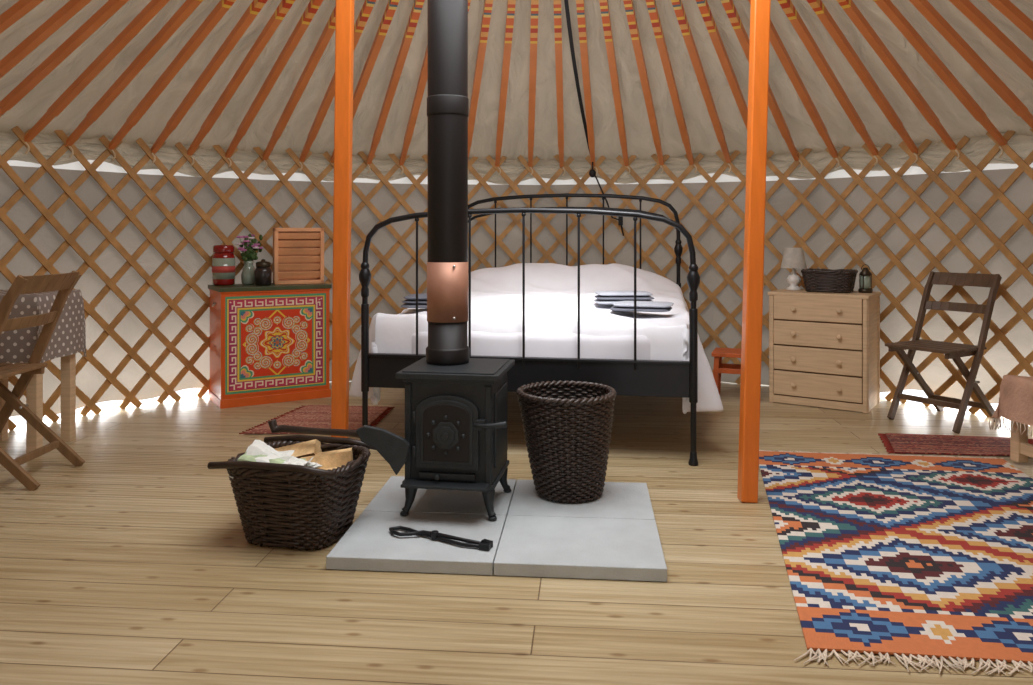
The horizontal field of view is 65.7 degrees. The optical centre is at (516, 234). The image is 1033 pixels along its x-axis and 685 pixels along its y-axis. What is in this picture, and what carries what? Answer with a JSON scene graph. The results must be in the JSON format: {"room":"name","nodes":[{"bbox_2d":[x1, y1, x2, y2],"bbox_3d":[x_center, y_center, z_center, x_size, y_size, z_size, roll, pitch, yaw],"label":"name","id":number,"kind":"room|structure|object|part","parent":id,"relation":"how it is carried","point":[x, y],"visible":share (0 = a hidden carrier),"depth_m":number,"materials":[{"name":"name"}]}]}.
{"room":"traditional dwelling","nodes":[
{"label":"traditional dwelling","id":0,"kind":"room"},
{"bbox_2d":[0,381,1032,684],"bbox_3d":[0.100,1.060,2.700,6.460,0.060,6.460,0,0,0],"label":"floor","id":1,"kind":"structure","parent":0,"point":[135,563],"depth_m":2.36,"materials":[{"name":"brown wood"}]},
{"bbox_2d":[0,271,84,490],"bbox_3d":[-2.205,0.600,3.400,0.554,0.878,0.414,0,0,0],"label":"folding chair","id":2,"kind":"object","parent":1,"relation":"on","point":[65,283],"visible":1,"depth_m":3.50,"materials":[{"name":"brown wood"}]},
{"bbox_2d":[0,290,86,452],"bbox_3d":[-2.420,0.653,3.875,0.470,0.753,0.410,0,0,0],"label":"dining table","id":3,"kind":"object","parent":1,"relation":"on","point":[68,338],"visible":0.56,"depth_m":3.78,"materials":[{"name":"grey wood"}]},
{"bbox_3d":[-2.420,0.656,3.875,0.400,0.748,0.340,0,0,0],"label":"table frame","id":4,"kind":"part","parent":3,"relation":"part of","materials":[{"name":"brown wood"}]},
{"bbox_2d":[208,283,331,408],"bbox_3d":[-1.565,0.672,5.075,0.699,0.715,0.381,0,0,-31],"label":"base cabinet","id":5,"kind":"object","parent":1,"relation":"on","point":[269,344],"visible":1,"depth_m":4.91,"materials":[{"name":"orange paint"}]},
{"bbox_2d":[212,245,234,285],"bbox_3d":[-1.836,0.188,5.017,0.139,0.252,0.139,0,0,0],"label":"storage jar","id":6,"kind":"object","parent":5,"relation":"on","point":[223,259],"visible":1,"depth_m":4.96,"materials":[{"name":"red ceramic"}]},
{"bbox_2d":[236,234,262,284],"bbox_3d":[-1.694,0.153,5.073,0.150,0.321,0.174,0,0,31],"label":"flower vase","id":7,"kind":"object","parent":5,"relation":"on","point":[248,272],"visible":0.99,"depth_m":5.05,"materials":[{"name":"green ceramic"}]},
{"bbox_2d":[255,259,271,285],"bbox_3d":[-1.581,0.232,4.995,0.104,0.165,0.104,0,0,0],"label":"jar","id":8,"kind":"object","parent":5,"relation":"on","point":[263,272],"visible":1,"depth_m":4.96,"materials":[{"name":"brown ceramic"}]},
{"bbox_2d":[273,228,323,284],"bbox_3d":[-1.412,0.134,5.179,0.310,0.360,0.120,0,0,-22],"label":"wooden box","id":9,"kind":"object","parent":5,"relation":"on","point":[298,253],"visible":1,"depth_m":5.14,"materials":[{"name":"brown wood"}]},
{"bbox_2d":[207,435,375,549],"bbox_3d":[-0.752,0.866,2.752,0.459,0.324,0.376,0,0,14],"label":"basket","id":10,"kind":"object","parent":1,"relation":"on","point":[289,491],"visible":1,"depth_m":2.62,"materials":[{"name":"wicker"}]},
{"bbox_2d":[268,419,409,474],"bbox_3d":[-0.630,0.736,2.785,0.538,0.168,0.068,0,0,15],"label":"hatchet","id":11,"kind":"object","parent":10,"relation":"in","point":[393,448],"visible":1,"depth_m":2.73,"materials":[{"name":"metal"}]},
{"bbox_2d":[239,405,394,433],"bbox_3d":[-1.078,1.023,4.460,0.708,0.010,0.680,0,0,0],"label":"rag rug","id":12,"kind":"object","parent":1,"relation":"on","point":[314,416],"visible":0.59,"depth_m":4.45,"materials":[{"name":"fabric"}]},
{"bbox_2d":[331,0,353,437],"bbox_3d":[-0.761,-0.237,3.636,0.190,2.546,0.464,0,0,-8],"label":"support post","id":13,"kind":"object","parent":1,"relation":"on","point":[344,22],"visible":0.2,"depth_m":3.63,"materials":[{"name":"orange paint"}]},
{"bbox_2d":[326,476,666,581],"bbox_3d":[-0.034,1.009,2.828,1.037,0.040,0.827,0,0,5],"label":"hearth","id":14,"kind":"object","parent":1,"relation":"on","point":[614,535],"visible":0.97,"depth_m":2.62,"materials":[{"name":"grey concrete"}]},
{"bbox_2d":[389,526,492,550],"bbox_3d":[-0.255,0.975,2.584,0.378,0.027,0.070,0,0,25],"label":"tongs","id":15,"kind":"object","parent":14,"relation":"on","point":[485,544],"visible":1,"depth_m":2.57,"materials":[{"name":"black metal"}]},
{"bbox_2d":[396,357,514,520],"bbox_3d":[-0.202,0.733,2.924,0.399,0.509,0.412,0,0,9],"label":"wood stove","id":16,"kind":"object","parent":14,"relation":"on","point":[456,416],"visible":0.99,"depth_m":2.78,"materials":[{"name":"metal"}]},
{"bbox_2d":[426,0,469,364],"bbox_3d":[-0.258,-0.748,3.000,0.164,2.446,0.164,0,0,0],"label":"flue pipe","id":17,"kind":"object","parent":16,"relation":"on","point":[447,99],"visible":1,"depth_m":2.93,"materials":[{"name":"black metal"}]},
{"bbox_2d":[516,380,616,502],"bbox_3d":[0.190,0.787,3.060,0.382,0.396,0.382,0,0,17],"label":"bin","id":18,"kind":"object","parent":14,"relation":"on","point":[567,425],"visible":1,"depth_m":2.93,"materials":[{"name":"brown wicker"}]},
{"bbox_2d":[349,193,722,465],"bbox_3d":[0.194,0.369,4.672,1.828,1.323,2.010,0,0,9],"label":"double bed","id":19,"kind":"object","parent":1,"relation":"on","point":[632,331],"visible":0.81,"depth_m":3.80,"materials":[{"name":"black metal"}]},
{"bbox_2d":[401,294,426,307],"bbox_3d":[-0.441,0.349,4.252,0.320,0.067,0.266,0,0,2],"label":"folded towel","id":20,"kind":"object","parent":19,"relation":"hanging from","point":[410,302],"depth_m":4.14,"materials":[{"name":"white fabric"}]},
{"bbox_3d":[0.195,0.545,4.677,1.440,0.220,1.860,0,0,9],"label":"mattress","id":21,"kind":"part","parent":19,"relation":"part of","materials":[{"name":"fabric"}]},
{"bbox_2d":[349,263,722,413],"bbox_3d":[0.190,0.510,4.649,1.835,0.656,1.824,0,0,9],"label":"duvet","id":22,"kind":"object","parent":19,"relation":"on","point":[551,289],"depth_m":3.90,"materials":[{"name":"white fabric"}]},
{"bbox_2d":[594,291,653,303],"bbox_3d":[0.589,0.342,4.383,0.320,0.067,0.220,0,0,0],"label":"folded towel","id":23,"kind":"object","parent":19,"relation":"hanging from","point":[603,297],"depth_m":4.29,"materials":[{"name":"white fabric"}]},
{"bbox_2d":[610,301,673,311],"bbox_3d":[0.634,0.360,4.041,0.308,0.045,0.220,0,0,15],"label":"folded towel","id":24,"kind":"object","parent":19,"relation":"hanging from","point":[620,306],"depth_m":3.96,"materials":[{"name":"white fabric"}]},
{"bbox_2d":[712,348,740,394],"bbox_3d":[1.370,0.879,5.020,0.260,0.304,0.240,0,0,20],"label":"stool","id":25,"kind":"object","parent":1,"relation":"on","point":[718,353],"visible":0.42,"depth_m":4.95,"materials":[{"name":"brown wood"}]},
{"bbox_2d":[737,0,770,502],"bbox_3d":[0.973,-0.233,3.168,0.220,2.530,0.200,0,0,0],"label":"support post","id":26,"kind":"object","parent":1,"relation":"on","point":[754,235],"visible":1,"depth_m":3.12,"materials":[{"name":"orange paint"}]},
{"bbox_2d":[768,288,880,413],"bbox_3d":[1.889,0.690,4.917,0.580,0.680,0.428,0,0,34],"label":"dresser","id":27,"kind":"object","parent":1,"relation":"on","point":[824,347],"visible":1,"depth_m":4.75,"materials":[{"name":"brown wood"}]},
{"bbox_2d":[781,248,806,289],"bbox_3d":[1.763,0.215,5.087,0.160,0.268,0.160,0,0,0],"label":"table lamp","id":28,"kind":"object","parent":27,"relation":"on","point":[793,258],"visible":1,"depth_m":5.04,"materials":[{"name":"ceramic"}]},
{"bbox_2d":[801,268,857,292],"bbox_3d":[1.927,0.279,4.928,0.323,0.135,0.236,0,0,33],"label":"wicker basket","id":29,"kind":"object","parent":27,"relation":"on","point":[819,280],"visible":1,"depth_m":4.85,"materials":[{"name":"brown wicker"}]},
{"bbox_2d":[858,264,872,292],"bbox_3d":[2.115,0.263,4.849,0.080,0.172,0.080,0,0,0],"label":"lantern","id":30,"kind":"object","parent":27,"relation":"on","point":[865,281],"visible":1,"depth_m":4.82,"materials":[{"name":"brown metal"}]},
{"bbox_2d":[759,450,1032,674],"bbox_3d":[1.474,1.023,2.794,1.186,0.008,2.075,0,0,13],"label":"rug","id":31,"kind":"object","parent":1,"relation":"on","point":[924,557],"visible":1,"depth_m":2.56,"materials":[{"name":"fabric"}]},
{"bbox_2d":[885,271,1001,433],"bbox_3d":[2.358,0.625,4.418,0.521,0.826,0.389,0,0,-32],"label":"folding chair","id":32,"kind":"object","parent":1,"relation":"on","point":[954,351],"visible":0.99,"depth_m":4.42,"materials":[{"name":"brown wood"}]},
{"bbox_2d":[878,433,1032,455],"bbox_3d":[2.169,1.023,3.885,0.799,0.010,0.384,0,0,9],"label":"rag rug","id":33,"kind":"object","parent":1,"relation":"on","point":[900,443],"visible":0.89,"depth_m":3.90,"materials":[{"name":"fabric"}]},
{"bbox_2d":[988,375,1032,462],"bbox_3d":[2.474,0.822,3.498,0.596,0.385,0.425,0,0,-8],"label":"bench","id":34,"kind":"object","parent":1,"relation":"on","point":[1015,404],"visible":1,"depth_m":3.56,"materials":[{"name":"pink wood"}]},
{"bbox_3d":[2.480,0.843,3.500,0.480,0.345,0.300,0,0,-8],"label":"bench frame","id":35,"kind":"part","parent":34,"relation":"part of","materials":[{"name":"brown wood"}]},
{"bbox_2d":[0,0,1032,160],"bbox_3d":[0.100,-1.069,2.700,6.520,1.110,6.520,0,0,-35],"label":"ceiling","id":36,"kind":"structure","parent":0,"point":[958,122],"depth_m":4.61,"materials":[{"name":"fabric"}]},
{"bbox_2d":[0,132,1032,416],"bbox_3d":[0.098,0.209,2.724,6.438,1.638,6.391,0,0,0],"label":"wall","id":37,"kind":"structure","parent":0,"point":[24,214],"depth_m":5.05,"materials":[{"name":"fabric"}]},
{"bbox_2d":[0,126,1032,430],"bbox_3d":[0.100,0.219,2.736,6.402,1.636,6.332,0,0,0],"label":"wall frame","id":38,"kind":"object","parent":37,"relation":"attached to","point":[46,165],"visible":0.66,"depth_m":4.98,"materials":[{"name":"brown wood"}]},
{"bbox_2d":[0,0,1032,175],"bbox_3d":[0.100,-1.014,2.700,6.342,1.164,6.342,0,0,0],"label":"roof","id":39,"kind":"structure","parent":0,"point":[21,8],"depth_m":4.36,"materials":[{"name":"orange wood"}]},
{"bbox_2d":[564,0,623,235],"bbox_3d":[0.380,-0.746,4.859,0.246,1.503,1.951,0,0,17],"label":"hanging cable","id":40,"kind":"object","parent":39,"relation":"hanging from","point":[592,172],"visible":0.97,"depth_m":5.04,"materials":[{"name":"black plastic"}]}
]}

